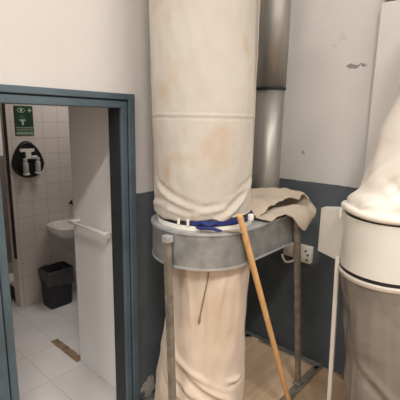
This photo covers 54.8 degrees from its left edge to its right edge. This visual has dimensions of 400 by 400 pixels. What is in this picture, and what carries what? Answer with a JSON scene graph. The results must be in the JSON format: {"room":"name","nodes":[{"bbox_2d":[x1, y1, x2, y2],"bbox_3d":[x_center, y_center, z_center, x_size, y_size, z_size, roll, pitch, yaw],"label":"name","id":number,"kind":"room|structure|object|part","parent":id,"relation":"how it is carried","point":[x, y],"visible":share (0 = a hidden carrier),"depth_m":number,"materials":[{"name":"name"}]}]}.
{"room":"woodworking shop","nodes":[
{"label":"woodworking shop","id":0,"kind":"room"},
{"bbox_2d":[0,122,2,155],"bbox_3d":[-2.643,-1.025,3.925,0.150,1.190,3.900,11,16,41],"label":"wall","id":1,"kind":"structure","parent":0,"point":[1,146],"depth_m":4.36,"materials":[{"name":"white paint"}]},
{"bbox_2d":[0,156,11,262],"bbox_3d":[-2.663,0.185,4.173,0.160,1.280,3.900,11,16,41],"label":"trim","id":2,"kind":"structure","parent":1,"relation":"attached to","point":[2,170],"depth_m":4.49,"materials":[{"name":"beige paint"}]},
{"bbox_2d":[0,104,76,306],"bbox_3d":[-1.243,-0.332,4.188,0.120,2.600,1.638,11,16,41],"label":"wall","id":3,"kind":"structure","parent":0,"point":[44,198],"depth_m":3.81,"materials":[{"name":"white tile"}]},
{"bbox_2d":[1,104,16,258],"bbox_3d":[-1.754,-0.312,3.526,0.037,1.790,0.018,11,16,41],"label":"trim","id":4,"kind":"structure","parent":3,"relation":"attached to","point":[3,105],"depth_m":3.54,"materials":[{"name":"brown wood"}]},
{"bbox_2d":[13,105,33,135],"bbox_3d":[-1.624,-0.732,3.560,0.012,0.267,0.171,11,16,41],"label":"sign","id":5,"kind":"object","parent":3,"relation":"attached to","point":[23,115],"visible":1,"depth_m":3.56,"materials":[{"name":"green plastic"}]},
{"bbox_2d":[12,141,43,177],"bbox_3d":[-1.609,-0.380,3.626,0.052,0.347,0.300,11,16,41],"label":"station","id":6,"kind":"object","parent":3,"relation":"attached to","point":[25,149],"visible":0.91,"depth_m":3.59,"materials":[{"name":"black plastic"}]},
{"bbox_2d":[23,158,29,174],"bbox_3d":[-1.614,-0.309,3.571,0.060,0.156,0.060,11,17,41],"label":"bottle","id":7,"kind":"object","parent":6,"relation":"attached to","point":[25,163],"visible":1,"depth_m":3.56,"materials":[{"name":"white plastic"}]},
{"bbox_2d":[35,157,41,173],"bbox_3d":[-1.537,-0.329,3.654,0.060,0.156,0.060,11,14,41],"label":"bottle","id":8,"kind":"object","parent":6,"relation":"attached to","point":[37,162],"visible":1,"depth_m":3.64,"materials":[{"name":"white plastic"}]},
{"bbox_2d":[46,217,74,253],"bbox_3d":[-1.255,0.412,3.956,0.391,0.396,0.548,11,16,41],"label":"washbasin","id":9,"kind":"object","parent":3,"relation":"attached to","point":[62,229],"visible":0.42,"depth_m":3.77,"materials":[{"name":"white ceramic"}]},
{"bbox_3d":[-1.251,0.297,3.931,0.388,0.161,0.548,11,16,41],"label":"bowl","id":10,"kind":"part","parent":9,"relation":"part of","materials":[{"name":"white ceramic"}]},
{"bbox_2d":[68,106,115,388],"bbox_3d":[-0.662,0.013,2.581,0.539,2.600,0.110,11,16,41],"label":"door","id":11,"kind":"structure","parent":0,"point":[88,126],"depth_m":2.61,"materials":[{"name":"white painted plaster"}]},
{"bbox_2d":[68,219,111,235],"bbox_3d":[-0.721,0.174,2.535,0.430,0.020,0.082,11,16,41],"label":"towel rail","id":12,"kind":"object","parent":11,"relation":"attached to","point":[74,222],"visible":0.84,"depth_m":2.48,"materials":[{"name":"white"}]},
{"bbox_2d":[0,0,258,399],"bbox_3d":[-1.748,-1.119,0.555,0.140,5.600,6.790,11,16,41],"label":"wall","id":13,"kind":"structure","parent":0,"point":[87,45],"depth_m":1.99,"materials":[{"name":"white paint"}]},
{"bbox_2d":[0,84,138,399],"bbox_3d":[-0.700,0.435,2.068,0.129,1.981,0.824,11,16,41],"label":"door frame","id":14,"kind":"structure","parent":13,"relation":"in","point":[121,106],"depth_m":2.17,"materials":[{"name":"blue metal"}]},
{"bbox_2d":[9,273,343,399],"bbox_3d":[-0.396,1.897,0.175,9.250,0.100,7.200,11,16,41],"label":"floor","id":15,"kind":"structure","parent":0,"point":[44,371],"depth_m":2.93,"materials":[{"name":"tile"}]},
{"bbox_2d":[8,262,12,273],"bbox_3d":[-2.675,0.875,4.314,0.165,0.130,3.900,11,16,41],"label":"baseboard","id":16,"kind":"structure","parent":15,"relation":"on","point":[10,265],"depth_m":4.63,"materials":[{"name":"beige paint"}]},
{"bbox_2d":[10,281,15,300],"bbox_3d":[-1.889,0.935,3.986,0.130,0.174,0.110,11,16,41],"label":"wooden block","id":17,"kind":"object","parent":15,"relation":"on","point":[12,289],"visible":0.19,"depth_m":3.94,"materials":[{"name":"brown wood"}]},
{"bbox_2d":[38,261,74,308],"bbox_3d":[-1.437,0.853,3.872,0.238,0.396,0.296,11,16,41],"label":"waste bin","id":18,"kind":"object","parent":15,"relation":"on","point":[57,278],"visible":1,"depth_m":3.80,"materials":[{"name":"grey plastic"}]},
{"bbox_2d":[51,339,80,361],"bbox_3d":[-1.081,1.218,3.131,0.410,0.006,0.068,11,16,41],"label":"floor strip","id":19,"kind":"object","parent":15,"relation":"on","point":[71,353],"visible":0.97,"depth_m":3.12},
{"bbox_2d":[144,0,321,399],"bbox_3d":[0.238,-0.097,2.378,0.701,2.928,1.395,11,16,41],"label":"collector","id":20,"kind":"object","parent":15,"relation":"on","point":[204,57],"visible":1,"depth_m":1.92,"materials":[{"name":"beige fabric"}]},
{"bbox_3d":[-0.152,0.802,2.023,0.036,1.240,0.107,-9,15,-39],"label":"leg","id":21,"kind":"part","parent":20,"relation":"part of","materials":[{"name":"metal"}]},
{"bbox_3d":[-0.033,1.270,2.886,0.045,0.034,1.395,11,16,41],"label":"rail","id":22,"kind":"part","parent":20,"relation":"part of","materials":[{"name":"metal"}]},
{"bbox_3d":[0.017,0.516,2.016,0.057,0.301,0.014,6,13,23],"label":"draw cord","id":23,"kind":"part","parent":20,"relation":"part of","materials":[{"name":"fabric"}]},
{"bbox_3d":[0.093,0.096,2.237,0.596,0.014,0.796,11,16,41],"label":"plate","id":24,"kind":"part","parent":20,"relation":"part of","materials":[{"name":"grey metal"}]},
{"bbox_2d":[252,0,290,188],"bbox_3d":[0.458,-1.991,2.261,0.204,4.484,0.311,11,16,41],"label":"duct","id":25,"kind":"object","parent":20,"relation":"attached to","point":[274,18],"visible":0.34,"depth_m":2.49,"materials":[{"name":"silver metal"}]},
{"bbox_3d":[0.200,1.325,2.666,0.595,0.020,1.310,11,16,41],"label":"board","id":26,"kind":"part","parent":20,"relation":"part of","materials":[{"name":"brown wood"}]},
{"bbox_2d":[250,187,315,230],"bbox_3d":[0.378,0.040,2.417,0.562,0.234,0.560,11,16,41],"label":"canvas bag","id":27,"kind":"object","parent":20,"relation":"on","point":[270,203],"visible":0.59,"depth_m":2.30,"materials":[{"name":"beige fabric"}]},
{"bbox_3d":[0.661,1.226,3.167,0.700,0.032,0.045,11,16,41],"label":"rail","id":28,"kind":"part","parent":20,"relation":"part of","materials":[{"name":"metal"}]},
{"bbox_3d":[0.640,0.698,2.526,0.036,1.270,0.281,9,14,35],"label":"leg","id":29,"kind":"part","parent":20,"relation":"part of","materials":[{"name":"metal"}]},
{"bbox_3d":[0.700,1.298,2.752,0.056,0.010,0.070,11,16,41],"label":"foot plate","id":30,"kind":"part","parent":20,"relation":"part of","materials":[{"name":"metal"}]},
{"bbox_3d":[0.453,1.368,2.461,0.050,0.034,1.395,11,16,41],"label":"frame","id":31,"kind":"part","parent":20,"relation":"part of","materials":[{"name":"metal"}]},
{"bbox_2d":[237,214,290,399],"bbox_3d":[0.396,0.724,2.198,0.584,1.408,0.035,-8,15,-39],"label":"handle","id":32,"kind":"object","parent":15,"relation":"on","point":[240,218],"visible":1,"depth_m":2.10,"materials":[{"name":"brown wood"}]},
{"bbox_2d":[318,81,399,399],"bbox_3d":[1.002,0.092,1.963,0.691,2.760,0.551,3,12,11],"label":"collector","id":33,"kind":"object","parent":15,"relation":"on","point":[362,235],"visible":1,"depth_m":1.90,"materials":[{"name":"white fabric"}]},
{"bbox_3d":[0.775,0.854,2.255,0.024,1.140,0.145,10,15,36],"label":"leg","id":34,"kind":"part","parent":33,"relation":"part of","materials":[{"name":"white metal"}]},
{"bbox_2d":[247,0,395,374],"bbox_3d":[2.850,-1.103,0.902,6.260,5.600,0.150,11,16,41],"label":"wall","id":35,"kind":"structure","parent":0,"point":[332,49],"depth_m":2.76,"materials":[{"name":"white paint"}]},
{"bbox_2d":[283,242,293,259],"bbox_3d":[0.705,0.383,3.007,0.091,0.135,0.050,11,16,41],"label":"power outlet","id":36,"kind":"object","parent":35,"relation":"attached to","point":[288,250],"depth_m":3.00,"materials":[{"name":"white plastic"}]},
{"bbox_2d":[281,254,293,262],"bbox_3d":[0.680,0.461,3.013,0.124,0.054,0.046,11,16,41],"label":"power cable","id":37,"kind":"object","parent":36,"relation":"attached to","point":[282,256],"visible":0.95,"depth_m":3.00,"materials":[{"name":"white plastic"}]},
{"bbox_2d":[301,244,313,263],"bbox_3d":[0.817,0.403,2.909,0.097,0.141,0.050,11,16,41],"label":"power outlet","id":38,"kind":"object","parent":35,"relation":"attached to","point":[307,254],"depth_m":2.90,"materials":[{"name":"white plastic"}]},
{"bbox_2d":[342,0,399,379],"bbox_3d":[1.667,-1.315,1.817,1.475,5.598,0.070,11,16,41],"label":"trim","id":39,"kind":"structure","parent":35,"relation":"attached to","point":[386,79],"depth_m":2.35,"materials":[{"name":"white paint"}]}
]}

